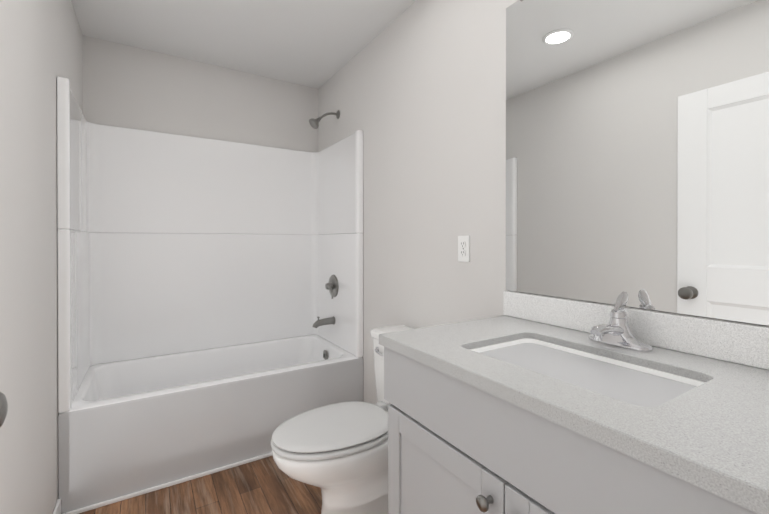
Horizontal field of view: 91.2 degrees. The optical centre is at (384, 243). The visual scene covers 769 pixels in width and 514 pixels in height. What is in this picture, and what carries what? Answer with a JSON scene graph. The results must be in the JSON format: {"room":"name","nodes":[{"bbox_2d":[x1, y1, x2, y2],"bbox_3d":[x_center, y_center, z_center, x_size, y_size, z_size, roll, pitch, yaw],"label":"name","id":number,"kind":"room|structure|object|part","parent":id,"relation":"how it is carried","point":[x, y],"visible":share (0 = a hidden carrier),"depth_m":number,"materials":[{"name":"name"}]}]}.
{"room":"bathroom","nodes":[
{"label":"bathroom","id":0,"kind":"room"},
{"bbox_2d":[0,0,82,513],"bbox_3d":[-0.941,-0.027,0.758,0.115,2.440,3.700,0,0,-32],"label":"wall","id":1,"kind":"structure","parent":0,"point":[40,46],"depth_m":1.27,"materials":[{"name":"paint"}]},
{"bbox_2d":[53,499,60,513],"bbox_3d":[-0.683,1.152,0.472,0.012,0.085,2.730,0,0,-32],"label":"baseboard","id":2,"kind":"structure","parent":1,"relation":"attached to","point":[57,509],"depth_m":1.59,"materials":[{"name":"white paint"}]},
{"bbox_3d":[-0.576,0.167,0.321,0.035,2.033,0.780,0,0,-32],"label":"door","id":3,"kind":"structure","parent":1,"relation":"in","visible":0},
{"bbox_2d":[0,392,7,426],"bbox_3d":[-0.694,0.289,0.630,0.091,0.072,0.072,0,0,-32],"label":"door knob","id":4,"kind":"object","parent":3,"relation":"attached to","point":[3,407],"depth_m":0.65,"materials":[{"name":"silver metal"}]},
{"bbox_2d":[82,35,317,234],"bbox_3d":[-1.205,-0.035,2.715,1.509,2.440,0.100,0,0,-32],"label":"wall","id":5,"kind":"structure","parent":0,"point":[128,86],"depth_m":2.58,"materials":[{"name":"paint"}]},
{"bbox_2d":[79,456,321,513],"bbox_3d":[-0.259,1.221,1.190,1.724,0.060,3.700,0,0,-32],"label":"floor","id":6,"kind":"structure","parent":0,"point":[266,485],"depth_m":1.77,"materials":[{"name":"brown wood"}]},
{"bbox_2d":[57,76,362,513],"bbox_3d":[-0.975,0.111,2.349,1.506,2.150,0.763,0,0,-32],"label":"shower","id":7,"kind":"object","parent":6,"relation":"on","point":[210,316],"visible":1,"depth_m":2.41,"materials":[{"name":"plastic"}]},
{"bbox_2d":[66,452,271,513],"bbox_3d":[-0.763,1.179,2.025,1.467,0.017,0.014,0,0,-32],"label":"baseboard","id":8,"kind":"structure","parent":7,"relation":"attached to","point":[130,495],"depth_m":1.83,"materials":[{"name":"white paint"}]},
{"bbox_2d":[271,325,413,513],"bbox_3d":[-0.106,0.812,1.642,0.764,0.754,0.464,0,0,-32],"label":"toilet","id":9,"kind":"object","parent":6,"relation":"on","point":[337,453],"visible":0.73,"depth_m":1.50,"materials":[{"name":"white ceramic"}]},
{"bbox_3d":[-0.194,0.772,1.587,0.557,0.056,0.378,0,0,-32],"label":"seat","id":10,"kind":"part","parent":9,"relation":"part of","materials":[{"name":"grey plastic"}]},
{"bbox_3d":[-0.027,0.526,1.831,0.022,0.028,0.090,0,0,-32],"label":"handle","id":11,"kind":"part","parent":9,"relation":"part of","materials":[{"name":"silver metal"}]},
{"bbox_3d":[0.127,0.619,1.787,0.214,0.368,0.464,0,0,-32],"label":"tank","id":12,"kind":"part","parent":9,"relation":"part of","materials":[{"name":"white ceramic"}]},
{"bbox_2d":[379,291,768,513],"bbox_3d":[0.465,0.663,0.896,0.598,1.059,0.940,0,0,-32],"label":"bathroom vanity","id":13,"kind":"object","parent":6,"relation":"on","point":[524,403],"visible":1,"depth_m":0.80,"materials":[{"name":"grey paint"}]},
{"bbox_3d":[0.132,0.778,0.945,0.019,0.593,0.430,0,0,-32],"label":"door","id":14,"kind":"part","parent":13,"relation":"part of","materials":[{"name":"grey paint"}]},
{"bbox_3d":[0.207,0.532,0.775,0.032,0.031,0.031,0,0,-32],"label":"knob","id":15,"kind":"part","parent":13,"relation":"part of","materials":[{"name":"silver metal"}]},
{"bbox_3d":[0.362,0.779,0.577,0.019,0.593,0.430,0,0,-32],"label":"door","id":16,"kind":"part","parent":13,"relation":"part of","materials":[{"name":"grey paint"}]},
{"bbox_2d":[469,338,705,386],"bbox_3d":[0.447,0.368,0.907,0.350,0.142,0.514,0,0,-32],"label":"sink","id":17,"kind":"object","parent":13,"relation":"in","point":[575,364],"depth_m":0.94,"materials":[{"name":"white ceramic"}]},
{"bbox_2d":[589,291,652,351],"bbox_3d":[0.608,0.205,1.007,0.166,0.144,0.159,0,0,-32],"label":"faucet","id":18,"kind":"object","parent":13,"relation":"on","point":[615,336],"depth_m":1.00,"materials":[{"name":"silver metal"}]},
{"bbox_2d":[71,0,415,88],"bbox_3d":[-0.259,-1.279,1.179,1.724,0.060,3.700,0,0,-32],"label":"ceiling","id":19,"kind":"structure","parent":0,"point":[317,44],"depth_m":2.21,"materials":[{"name":"paint"}]},
{"bbox_2d":[318,0,768,403],"bbox_3d":[0.430,-0.031,1.614,0.100,2.440,3.700,0,0,-32],"label":"wall","id":20,"kind":"structure","parent":0,"point":[415,91],"depth_m":1.85,"materials":[{"name":"paint"}]},
{"bbox_2d":[458,235,469,261],"bbox_3d":[0.344,0.024,1.645,0.010,0.115,0.070,0,0,-32],"label":"electrical outlet","id":21,"kind":"object","parent":20,"relation":"attached to","point":[463,248],"visible":1,"depth_m":1.64,"materials":[{"name":"white plastic"}]},
{"bbox_2d":[503,291,768,369],"bbox_3d":[0.710,0.231,1.047,0.020,0.092,0.940,0,0,-32],"label":"backsplash","id":22,"kind":"structure","parent":20,"relation":"attached to","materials":[{"name":"stone"}]},
{"bbox_2d":[506,0,768,325],"bbox_3d":[0.716,-0.364,1.048,0.010,1.092,0.940,0,0,-32],"label":"mirror","id":23,"kind":"object","parent":20,"relation":"attached to","point":[637,151],"visible":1,"depth_m":1.05,"materials":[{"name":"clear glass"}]}
]}

